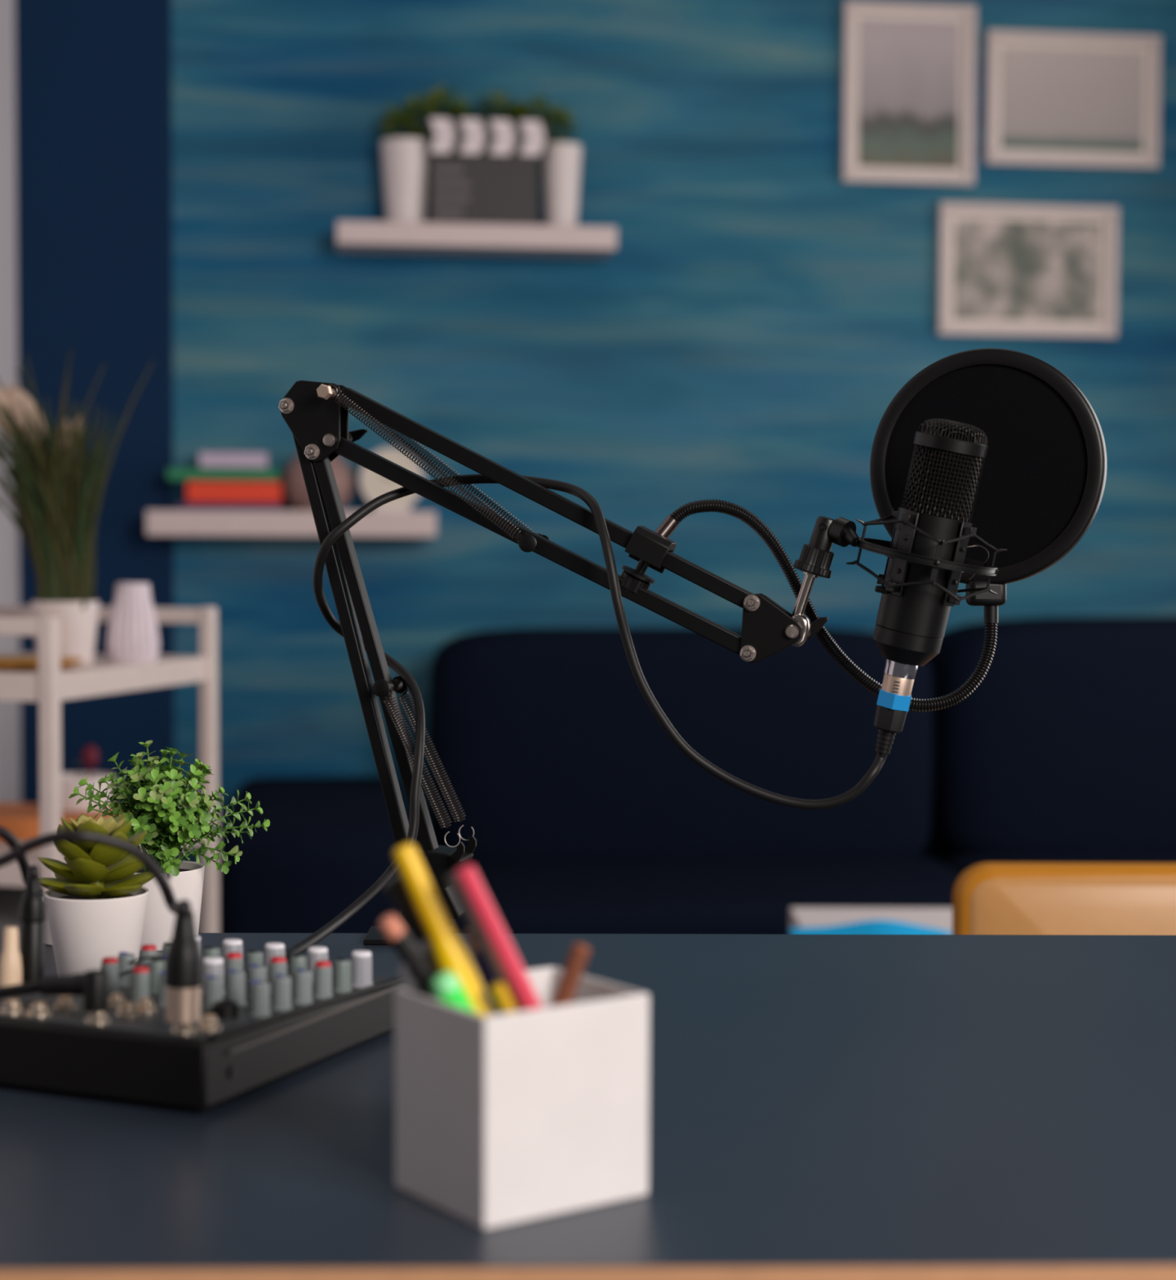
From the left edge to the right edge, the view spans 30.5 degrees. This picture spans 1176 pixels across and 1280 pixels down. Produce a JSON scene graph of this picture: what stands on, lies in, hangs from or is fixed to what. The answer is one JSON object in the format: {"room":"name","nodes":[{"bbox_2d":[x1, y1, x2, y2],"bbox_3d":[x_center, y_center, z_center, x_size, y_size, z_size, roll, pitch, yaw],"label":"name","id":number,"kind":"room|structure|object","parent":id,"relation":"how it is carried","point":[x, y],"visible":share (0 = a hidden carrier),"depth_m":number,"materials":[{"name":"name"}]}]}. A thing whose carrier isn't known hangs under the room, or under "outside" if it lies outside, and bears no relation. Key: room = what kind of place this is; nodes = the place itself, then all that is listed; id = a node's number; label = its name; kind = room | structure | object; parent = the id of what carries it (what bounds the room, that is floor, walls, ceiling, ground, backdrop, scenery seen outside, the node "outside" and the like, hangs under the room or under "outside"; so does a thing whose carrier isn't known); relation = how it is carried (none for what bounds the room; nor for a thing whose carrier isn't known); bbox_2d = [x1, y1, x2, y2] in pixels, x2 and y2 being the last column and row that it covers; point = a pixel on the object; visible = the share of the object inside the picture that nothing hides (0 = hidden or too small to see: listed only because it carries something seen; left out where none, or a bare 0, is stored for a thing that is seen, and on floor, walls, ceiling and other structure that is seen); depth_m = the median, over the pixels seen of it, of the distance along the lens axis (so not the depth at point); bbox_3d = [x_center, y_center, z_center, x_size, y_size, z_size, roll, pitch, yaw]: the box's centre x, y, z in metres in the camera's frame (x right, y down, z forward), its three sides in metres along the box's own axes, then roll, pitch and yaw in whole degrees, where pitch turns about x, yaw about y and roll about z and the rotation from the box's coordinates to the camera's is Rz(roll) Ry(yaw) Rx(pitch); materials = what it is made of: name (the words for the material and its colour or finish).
{"room":"studio","nodes":[
{"label":"studio","id":0,"kind":"room"},
{"bbox_2d":[0,0,21,802],"bbox_3d":[-1.122,-0.440,2.451,0.100,2.700,3.400,0,3,0],"label":"wall","id":1,"kind":"structure","parent":0,"point":[10,711],"depth_m":3.98,"materials":[{"name":"grey paint"}]},
{"bbox_2d":[43,886,149,975],"bbox_3d":[-0.306,0.185,1.345,0.065,0.056,0.065,0,3,0],"label":"pot","id":2,"kind":"object","parent":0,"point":[87,925],"depth_m":1.32,"materials":[{"name":"white ceramic"}]},
{"bbox_2d":[14,0,1175,933],"bbox_3d":[0.551,-0.516,4.299,3.281,2.700,0.100,0,3,-7],"label":"wall","id":3,"kind":"structure","parent":0,"point":[187,171],"depth_m":4.16,"materials":[{"name":"blue paint"}]},
{"bbox_2d":[146,510,436,537],"bbox_3d":[-0.556,-0.219,4.060,0.534,0.047,0.129,0,3,-7],"label":"wall shelf","id":4,"kind":"object","parent":3,"relation":"attached to","point":[158,522],"visible":1,"depth_m":3.99,"materials":[{"name":"white wood"}]},
{"bbox_2d":[177,502,282,511],"bbox_3d":[-0.671,-0.249,4.050,0.191,0.014,0.100,0,3,-7],"label":"book","id":5,"kind":"object","parent":4,"relation":"on","point":[180,506],"visible":0.92,"depth_m":4.00,"materials":[{"name":"paper"}]},
{"bbox_2d":[186,480,282,503],"bbox_3d":[-0.662,-0.277,4.050,0.174,0.040,0.100,0,3,-7],"label":"book","id":6,"kind":"object","parent":5,"relation":"on","point":[197,491],"visible":0.9,"depth_m":4.00,"materials":[{"name":"red paper"}]},
{"bbox_2d":[167,467,279,481],"bbox_3d":[-0.682,-0.309,4.046,0.204,0.024,0.100,0,3,-7],"label":"book","id":7,"kind":"object","parent":6,"relation":"on","point":[174,474],"visible":0.94,"depth_m":4.00,"materials":[{"name":"green paper"}]},
{"bbox_2d":[199,451,268,468],"bbox_3d":[-0.663,-0.336,4.047,0.124,0.030,0.100,0,3,-7],"label":"book","id":8,"kind":"object","parent":7,"relation":"on","point":[206,459],"visible":0.86,"depth_m":4.00,"materials":[{"name":"purple paper"}]},
{"bbox_2d":[282,453,353,511],"bbox_3d":[-0.509,-0.298,4.062,0.133,0.111,0.133,0,3,0],"label":"round vase","id":9,"kind":"object","parent":4,"relation":"on","point":[294,484],"visible":0.37,"depth_m":4.02,"materials":[{"name":"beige ceramic"}]},
{"bbox_2d":[359,447,423,511],"bbox_3d":[-0.371,-0.303,4.074,0.121,0.121,0.030,0,3,-7],"label":"desk clock","id":10,"kind":"object","parent":4,"relation":"on","point":[372,485],"visible":0.59,"depth_m":4.06,"materials":[{"name":"white paint"}]},
{"bbox_2d":[336,220,617,257],"bbox_3d":[-0.213,-0.757,4.078,0.522,0.043,0.129,0,3,-7],"label":"wall shelf","id":11,"kind":"object","parent":3,"relation":"attached to","point":[352,236],"visible":1,"depth_m":4.02,"materials":[{"name":"white wood"}]},
{"bbox_2d":[376,83,477,222],"bbox_3d":[-0.302,-0.909,4.058,0.194,0.263,0.102,0,3,-11],"label":"potted plant","id":12,"kind":"object","parent":11,"relation":"on","point":[405,159],"visible":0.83,"depth_m":4.02,"materials":[{"name":"green plant"}]},
{"bbox_2d":[427,117,547,224],"bbox_3d":[-0.188,-0.873,4.027,0.224,0.194,0.011,0,3,-7],"label":"clapperboard","id":13,"kind":"object","parent":11,"relation":"on","point":[477,177],"visible":1,"depth_m":4.03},
{"bbox_2d":[473,88,582,225],"bbox_3d":[-0.115,-0.908,4.079,0.207,0.260,0.091,0,3,-7],"label":"potted plant","id":14,"kind":"object","parent":11,"relation":"on","point":[561,170],"visible":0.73,"depth_m":4.06,"materials":[{"name":"green plant"}]},
{"bbox_2d":[841,0,977,186],"bbox_3d":[0.629,-1.069,4.223,0.264,0.349,0.020,0,3,-7],"label":"picture frame","id":15,"kind":"object","parent":3,"relation":"attached to","point":[909,68],"visible":1,"depth_m":4.22,"materials":[{"name":"white paint"}]},
{"bbox_2d":[858,17,959,168],"bbox_3d":[0.629,-1.069,4.223,0.200,0.285,0.003,0,3,-7],"label":"print","id":16,"kind":"object","parent":15,"relation":"on","point":[909,68],"depth_m":4.22},
{"bbox_2d":[937,202,1119,337],"bbox_3d":[0.871,-0.731,4.268,0.364,0.259,0.020,0,3,-7],"label":"picture frame","id":17,"kind":"object","parent":3,"relation":"attached to","point":[1005,269],"visible":1,"depth_m":4.26,"materials":[{"name":"white paint"}]},
{"bbox_2d":[954,219,1102,321],"bbox_3d":[0.871,-0.731,4.268,0.300,0.195,0.003,0,3,-7],"label":"print","id":18,"kind":"object","parent":17,"relation":"on","point":[1006,270],"depth_m":4.27},
{"bbox_2d":[984,29,1161,169],"bbox_3d":[0.959,-1.068,4.264,0.354,0.261,0.020,0,3,-7],"label":"picture frame","id":19,"kind":"object","parent":3,"relation":"attached to","point":[1053,99],"visible":1,"depth_m":4.26,"materials":[{"name":"white paint"}]},
{"bbox_2d":[1001,46,1144,151],"bbox_3d":[0.959,-1.068,4.263,0.290,0.197,0.003,0,3,-7],"label":"print","id":20,"kind":"object","parent":19,"relation":"on","point":[1055,99],"depth_m":4.26},
{"bbox_3d":[0.446,0.990,1.946,3.900,0.100,6.200,0,3,0],"label":"floor","id":21,"kind":"structure","parent":0,"visible":0},
{"bbox_2d":[0,605,218,933],"bbox_3d":[-0.772,0.425,2.904,0.412,0.933,0.474,1,3,15],"label":"shelving unit","id":22,"kind":"object","parent":21,"relation":"on","point":[49,685],"visible":0.38,"depth_m":2.75,"materials":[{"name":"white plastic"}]},
{"bbox_2d":[0,885,25,932],"bbox_3d":[-0.772,0.502,2.908,0.313,0.314,0.392,1,3,15],"label":"storage box","id":23,"kind":"object","parent":22,"relation":"on","point":[11,897],"visible":0.03,"depth_m":2.83,"materials":[{"name":"grey fabric"}]},
{"bbox_2d":[0,656,83,670],"bbox_3d":[-0.721,0.031,2.764,0.146,0.012,0.146,0,3,0],"label":"dish","id":24,"kind":"object","parent":22,"relation":"on","point":[6,663],"visible":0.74,"depth_m":2.73,"materials":[{"name":"wood"}]},
{"bbox_2d":[31,600,99,664],"bbox_3d":[-0.698,-0.011,2.882,0.089,0.083,0.089,0,3,0],"label":"pot","id":25,"kind":"object","parent":22,"relation":"on","point":[78,619],"depth_m":2.85,"materials":[{"name":"white ceramic"}]},
{"bbox_2d":[0,801,134,840],"bbox_3d":[-0.733,0.247,2.921,0.240,0.030,0.150,1,3,15],"label":"wooden box","id":26,"kind":"object","parent":22,"relation":"on","point":[22,820],"visible":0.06,"depth_m":2.86,"materials":[{"name":"orange wood"}]},
{"bbox_2d":[61,772,113,813],"bbox_3d":[-0.691,0.208,2.932,0.092,0.047,0.092,0,3,0],"label":"tub","id":27,"kind":"object","parent":26,"relation":"on","point":[69,781],"visible":0.43,"depth_m":2.89,"materials":[{"name":"ceramic"}]},
{"bbox_2d":[72,745,98,778],"bbox_3d":[-0.682,0.184,2.931,0.035,0.083,0.024,0,3,0],"label":"rose","id":28,"kind":"object","parent":27,"relation":"in","point":[90,754],"visible":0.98,"depth_m":2.92,"materials":[{"name":"red plant"}]},
{"bbox_2d":[0,349,153,664],"bbox_3d":[-0.719,-0.172,2.883,0.250,0.406,0.215,2,3,30],"label":"ornamental grass","id":29,"kind":"object","parent":22,"relation":"on","point":[58,495],"depth_m":2.85,"materials":[{"name":"green plant"}]},
{"bbox_2d":[0,652,207,702],"bbox_3d":[-0.770,0.046,2.888,0.366,0.034,0.452,1,3,15],"label":"shelf","id":30,"kind":"object","parent":22,"relation":"on","point":[49,683],"depth_m":2.76,"materials":[{"name":"white wood"}]},
{"bbox_2d":[0,821,208,887],"bbox_3d":[-0.771,0.276,2.898,0.366,0.030,0.452,1,3,15],"label":"tray","id":31,"kind":"object","parent":22,"relation":"on","point":[10,873],"depth_m":2.65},
{"bbox_2d":[106,582,159,663],"bbox_3d":[-0.617,-0.024,2.922,0.071,0.107,0.071,0,3,0],"label":"ribbed vase","id":32,"kind":"object","parent":22,"relation":"on","point":[132,633],"visible":1,"depth_m":2.90,"materials":[{"name":"white ceramic"}]},
{"bbox_2d":[0,932,1175,1279],"bbox_3d":[0.099,0.598,1.181,1.528,0.750,0.724,0,3,0],"label":"desk","id":33,"kind":"object","parent":21,"relation":"on","point":[822,1107],"visible":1,"depth_m":0.98,"materials":[{"name":"blue laminate"}]},
{"bbox_2d":[44,914,52,946],"bbox_3d":[-0.354,0.192,1.480,0.044,0.030,0.044,0,3,0],"label":"pot","id":34,"kind":"object","parent":33,"relation":"on","point":[48,941],"visible":0.05,"depth_m":1.46,"materials":[{"name":"ceramic"}]},
{"bbox_2d":[37,813,153,975],"bbox_3d":[-0.304,0.161,1.345,0.077,0.104,0.068,3,3,43],"label":"succulent","id":35,"kind":"object","parent":33,"relation":"on","point":[96,903],"visible":0.73,"depth_m":1.32,"materials":[{"name":"white ceramic"}]},
{"bbox_2d":[68,740,270,951],"bbox_3d":[-0.283,0.138,1.469,0.126,0.139,0.088,2,3,30],"label":"leafy plant","id":36,"kind":"object","parent":33,"relation":"on","point":[170,814],"visible":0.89,"depth_m":1.45,"materials":[{"name":"green plant"}]},
{"bbox_2d":[0,935,405,1110],"bbox_3d":[-0.214,0.195,1.156,0.165,0.053,0.212,1,3,23],"label":"mixer","id":37,"kind":"object","parent":33,"relation":"on","point":[260,1024],"visible":0.84,"depth_m":1.08,"materials":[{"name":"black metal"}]},
{"bbox_2d":[0,926,22,986],"bbox_3d":[-0.301,0.166,1.124,0.012,0.032,0.012,0,3,0],"label":"plug","id":38,"kind":"object","parent":37,"relation":"in","point":[11,964],"visible":0.84,"depth_m":1.12,"materials":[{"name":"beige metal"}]},
{"bbox_2d":[0,999,24,1014],"bbox_3d":[-0.291,0.185,1.091,0.012,0.006,0.012,1,1,23],"label":"socket","id":39,"kind":"object","parent":37,"relation":"attached to","point":[11,1006],"depth_m":1.09,"materials":[{"name":"silver metal"}]},
{"bbox_2d":[0,826,46,983],"bbox_3d":[-0.299,0.137,1.134,0.026,0.089,0.048,1,3,24],"label":"cable","id":40,"kind":"object","parent":37,"relation":"attached to","point":[33,909],"visible":0.87,"depth_m":1.13,"materials":[{"name":"black plastic"}]},
{"bbox_2d":[26,1001,51,1017],"bbox_3d":[-0.276,0.186,1.086,0.012,0.006,0.012,1,1,23],"label":"socket","id":41,"kind":"object","parent":37,"relation":"attached to","point":[38,1009],"depth_m":1.08,"materials":[{"name":"silver metal"}]},
{"bbox_2d":[0,969,109,1012],"bbox_3d":[-0.272,0.173,1.080,0.073,0.020,0.013,1,3,21],"label":"plug","id":42,"kind":"object","parent":37,"relation":"on","point":[93,985],"visible":1,"depth_m":1.07,"materials":[{"name":"black plastic"}]},
{"bbox_2d":[52,995,76,1010],"bbox_3d":[-0.268,0.186,1.104,0.012,0.006,0.012,1,1,23],"label":"socket","id":43,"kind":"object","parent":37,"relation":"attached to","point":[64,1002],"depth_m":1.10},
{"bbox_2d":[84,1012,93,1023],"bbox_3d":[-0.244,0.186,1.070,0.012,0.006,0.012,1,1,23],"label":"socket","id":44,"kind":"object","parent":37,"relation":"attached to","point":[86,1020],"depth_m":1.07,"materials":[{"name":"metal"}]},
{"bbox_2d":[87,1011,111,1024],"bbox_3d":[-0.243,0.186,1.070,0.012,0.006,0.012,1,1,24],"label":"socket","id":45,"kind":"object","parent":37,"relation":"attached to","point":[99,1018],"depth_m":1.07,"materials":[{"name":"metal"}]},
{"bbox_2d":[0,830,202,1023],"bbox_3d":[-0.240,0.138,1.076,0.120,0.090,0.057,1,3,16],"label":"cable","id":46,"kind":"object","parent":37,"relation":"attached to","point":[183,981],"visible":1,"depth_m":1.04,"materials":[{"name":"black rubber"}]},
{"bbox_2d":[108,992,126,1008],"bbox_3d":[-0.243,0.186,1.113,0.012,0.006,0.012,1,1,23],"label":"socket","id":47,"kind":"object","parent":37,"relation":"attached to","point":[115,1000],"depth_m":1.11,"materials":[{"name":"metal"}]},
{"bbox_2d":[115,1001,140,1017],"bbox_3d":[-0.232,0.186,1.090,0.012,0.006,0.012,1,1,23],"label":"socket","id":48,"kind":"object","parent":37,"relation":"attached to","point":[122,1009],"depth_m":1.09,"materials":[{"name":"silver metal"}]},
{"bbox_2d":[119,955,164,977],"bbox_3d":[-0.246,0.185,1.168,0.041,0.030,0.008,2,3,28],"label":"wire","id":49,"kind":"object","parent":37,"relation":"attached to","point":[151,957],"visible":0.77,"depth_m":1.17,"materials":[{"name":"black plastic"}]},
{"bbox_2d":[135,997,157,1013],"bbox_3d":[-0.226,0.186,1.102,0.012,0.006,0.012,1,1,23],"label":"socket","id":50,"kind":"object","parent":37,"relation":"attached to","point":[144,1005],"depth_m":1.10,"materials":[{"name":"metal"}]},
{"bbox_2d":[170,1022,196,1034],"bbox_3d":[-0.197,0.188,1.050,0.012,0.006,0.012,1,1,23],"label":"socket","id":51,"kind":"object","parent":37,"relation":"attached to","point":[182,1028],"depth_m":1.05,"materials":[{"name":"metal"}]},
{"bbox_2d":[196,1014,222,1031],"bbox_3d":[-0.186,0.188,1.059,0.012,0.006,0.012,1,1,23],"label":"socket","id":52,"kind":"object","parent":37,"relation":"attached to","point":[208,1022],"depth_m":1.06,"materials":[{"name":"metal"}]},
{"bbox_2d":[212,1000,238,1018],"bbox_3d":[-0.183,0.187,1.091,0.013,0.008,0.013,0,3,0],"label":"socket","id":53,"kind":"object","parent":37,"relation":"attached to","point":[224,1009],"depth_m":1.09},
{"bbox_2d":[395,966,649,1229],"bbox_3d":[-0.028,0.191,0.912,0.082,0.086,0.072,-2,3,-35],"label":"pen cup","id":54,"kind":"object","parent":33,"relation":"on","point":[508,1118],"visible":0.99,"depth_m":0.88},
{"bbox_2d":[382,872,428,944],"bbox_3d":[-0.046,0.164,0.927,0.086,0.130,0.011,0,3,-15],"label":"marker","id":55,"kind":"object","parent":54,"relation":"in","point":[395,887],"visible":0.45,"depth_m":0.91,"materials":[{"name":"grey plastic"}]},
{"bbox_2d":[378,914,436,999],"bbox_3d":[-0.049,0.171,0.914,0.081,0.114,0.008,-1,3,-19],"label":"pencil","id":56,"kind":"object","parent":54,"relation":"in","point":[394,931],"visible":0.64,"depth_m":0.90,"materials":[{"name":"black wood"}]},
{"bbox_2d":[399,963,428,996],"bbox_3d":[-0.054,0.182,0.921,0.054,0.092,0.009,-1,3,-20],"label":"pen","id":57,"kind":"object","parent":54,"relation":"in","point":[411,982],"visible":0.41,"depth_m":0.91,"materials":[{"name":"grey plastic"}]},
{"bbox_2d":[418,938,439,974],"bbox_3d":[-0.047,0.177,0.925,0.056,0.102,0.010,-1,3,-25],"label":"pen","id":58,"kind":"object","parent":54,"relation":"in","point":[424,946],"visible":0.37,"depth_m":0.91,"materials":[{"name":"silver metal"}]},
{"bbox_2d":[393,843,496,1016],"bbox_3d":[-0.046,0.158,0.906,0.072,0.146,0.016,0,3,0],"label":"highlighter","id":59,"kind":"object","parent":54,"relation":"in","point":[450,953],"visible":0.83,"depth_m":0.90,"materials":[{"name":"yellow plastic"}]},
{"bbox_2d":[430,970,475,1013],"bbox_3d":[-0.039,0.184,0.895,0.053,0.093,0.012,0,3,0],"label":"highlighter","id":60,"kind":"object","parent":54,"relation":"in","point":[446,987],"visible":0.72,"depth_m":0.89,"materials":[{"name":"green plastic"}]},
{"bbox_2d":[445,871,520,1011],"bbox_3d":[-0.028,0.163,0.920,0.066,0.131,0.008,0,3,-11],"label":"marker","id":61,"kind":"object","parent":54,"relation":"in","point":[496,975],"visible":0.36,"depth_m":0.91,"materials":[{"name":"black plastic"}]},
{"bbox_2d":[466,928,500,1014],"bbox_3d":[-0.037,0.174,0.940,0.037,0.104,0.008,-2,3,-35],"label":"pencil","id":62,"kind":"object","parent":54,"relation":"in","point":[483,972],"visible":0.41,"depth_m":0.93,"materials":[{"name":"wood"}]},
{"bbox_2d":[455,864,543,1011],"bbox_3d":[-0.020,0.161,0.898,0.073,0.138,0.009,-1,3,-22],"label":"pen","id":63,"kind":"object","parent":54,"relation":"in","point":[484,911],"visible":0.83,"depth_m":0.89,"materials":[{"name":"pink plastic"}]},
{"bbox_2d":[489,981,518,1013],"bbox_3d":[-0.020,0.185,0.905,0.046,0.087,0.007,-1,3,-28],"label":"pencil","id":64,"kind":"object","parent":54,"relation":"in","point":[500,991],"visible":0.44,"depth_m":0.89,"materials":[{"name":"yellow wood"}]},
{"bbox_2d":[550,942,591,1006],"bbox_3d":[-0.020,0.177,0.888,0.047,0.103,0.008,-1,3,-27],"label":"pencil","id":65,"kind":"object","parent":54,"relation":"in","point":[579,955],"visible":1,"depth_m":0.89,"materials":[{"name":"brown wood"}]},
{"bbox_2d":[278,380,828,945],"bbox_3d":[-0.025,0.061,1.470,0.376,0.475,0.068,1,3,11],"label":"boom arm","id":66,"kind":"object","parent":33,"relation":"attached to","point":[316,414],"visible":0.91,"depth_m":1.47,"materials":[{"name":"metal"}]},
{"bbox_2d":[284,474,918,964],"bbox_3d":[0.013,0.039,1.386,0.404,0.296,0.272,0,3,0],"label":"microphone cable","id":67,"kind":"object","parent":66,"relation":"attached to","point":[895,696],"visible":0.91,"depth_m":1.41,"materials":[{"name":"black rubber"}]},
{"bbox_2d":[620,348,1106,711],"bbox_3d":[0.182,-0.074,1.457,0.324,0.245,0.080,0,3,0],"label":"filter","id":68,"kind":"object","parent":66,"relation":"attached to","point":[1042,483],"visible":0.83,"depth_m":1.44,"materials":[{"name":"black fabric"}]},
{"bbox_2d":[793,506,1007,606],"bbox_3d":[0.206,-0.055,1.404,0.124,0.064,0.092,3,3,42],"label":"mount","id":69,"kind":"object","parent":66,"relation":"attached to","point":[816,557],"visible":0.89,"depth_m":1.38,"materials":[{"name":"metal"}]},
{"bbox_2d":[873,418,988,666],"bbox_3d":[0.221,-0.063,1.392,0.073,0.160,0.047,1,3,25],"label":"microphone","id":70,"kind":"object","parent":69,"relation":"in","point":[910,628],"visible":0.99,"depth_m":1.37,"materials":[{"name":"black metal"}]},
{"bbox_2d":[218,616,1175,934],"bbox_3d":[0.764,0.412,3.827,2.776,0.890,0.830,0,3,-7],"label":"sofa","id":71,"kind":"object","parent":21,"relation":"on","point":[585,815],"visible":0.52,"depth_m":3.83,"materials":[{"name":"blue fabric"}]},
{"bbox_2d":[428,627,933,862],"bbox_3d":[0.167,0.203,3.982,0.919,0.449,0.300,0,3,-7],"label":"cushion","id":72,"kind":"object","parent":71,"relation":"on","point":[550,747],"depth_m":3.83,"materials":[{"name":"blue fabric"}]},
{"bbox_2d":[440,856,961,934],"bbox_3d":[0.142,0.442,3.646,1.057,0.081,0.580,0,3,-7],"label":"seat cushion","id":73,"kind":"object","parent":71,"relation":"on","point":[529,895],"depth_m":3.52,"materials":[{"name":"blue fabric"}]},
{"bbox_2d":[928,616,1175,855],"bbox_3d":[1.374,0.191,4.129,1.491,0.470,0.300,0,3,-7],"label":"cushion","id":74,"kind":"object","parent":71,"relation":"on","point":[1066,745],"depth_m":3.93,"materials":[{"name":"blue fabric"}]},
{"bbox_2d":[946,853,1175,873],"bbox_3d":[1.413,0.440,3.802,1.494,0.081,0.580,0,3,-7],"label":"seat cushion","id":75,"kind":"object","parent":71,"relation":"on","point":[960,864],"depth_m":3.89,"materials":[{"name":"blue fabric"}]},
{"bbox_2d":[789,906,952,934],"bbox_3d":[0.613,0.642,2.881,0.660,0.514,0.340,0,3,0],"label":"coffee table","id":76,"kind":"object","parent":21,"relation":"on","point":[941,918],"visible":0.2,"depth_m":2.97,"materials":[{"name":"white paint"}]},
{"bbox_2d":[789,920,952,934],"bbox_3d":[0.372,0.380,2.785,0.212,0.015,0.130,0,3,0],"label":"magazine","id":77,"kind":"object","parent":76,"relation":"on","point":[871,926],"visible":0.43,"depth_m":2.81,"materials":[{"name":"blue paper"}]},
{"bbox_2d":[952,862,1175,935],"bbox_3d":[0.596,0.569,2.371,0.460,0.708,0.493,0,3,0],"label":"chair","id":78,"kind":"object","parent":21,"relation":"on","point":[1119,899],"visible":0.2,"depth_m":2.13,"materials":[{"name":"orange leather"}]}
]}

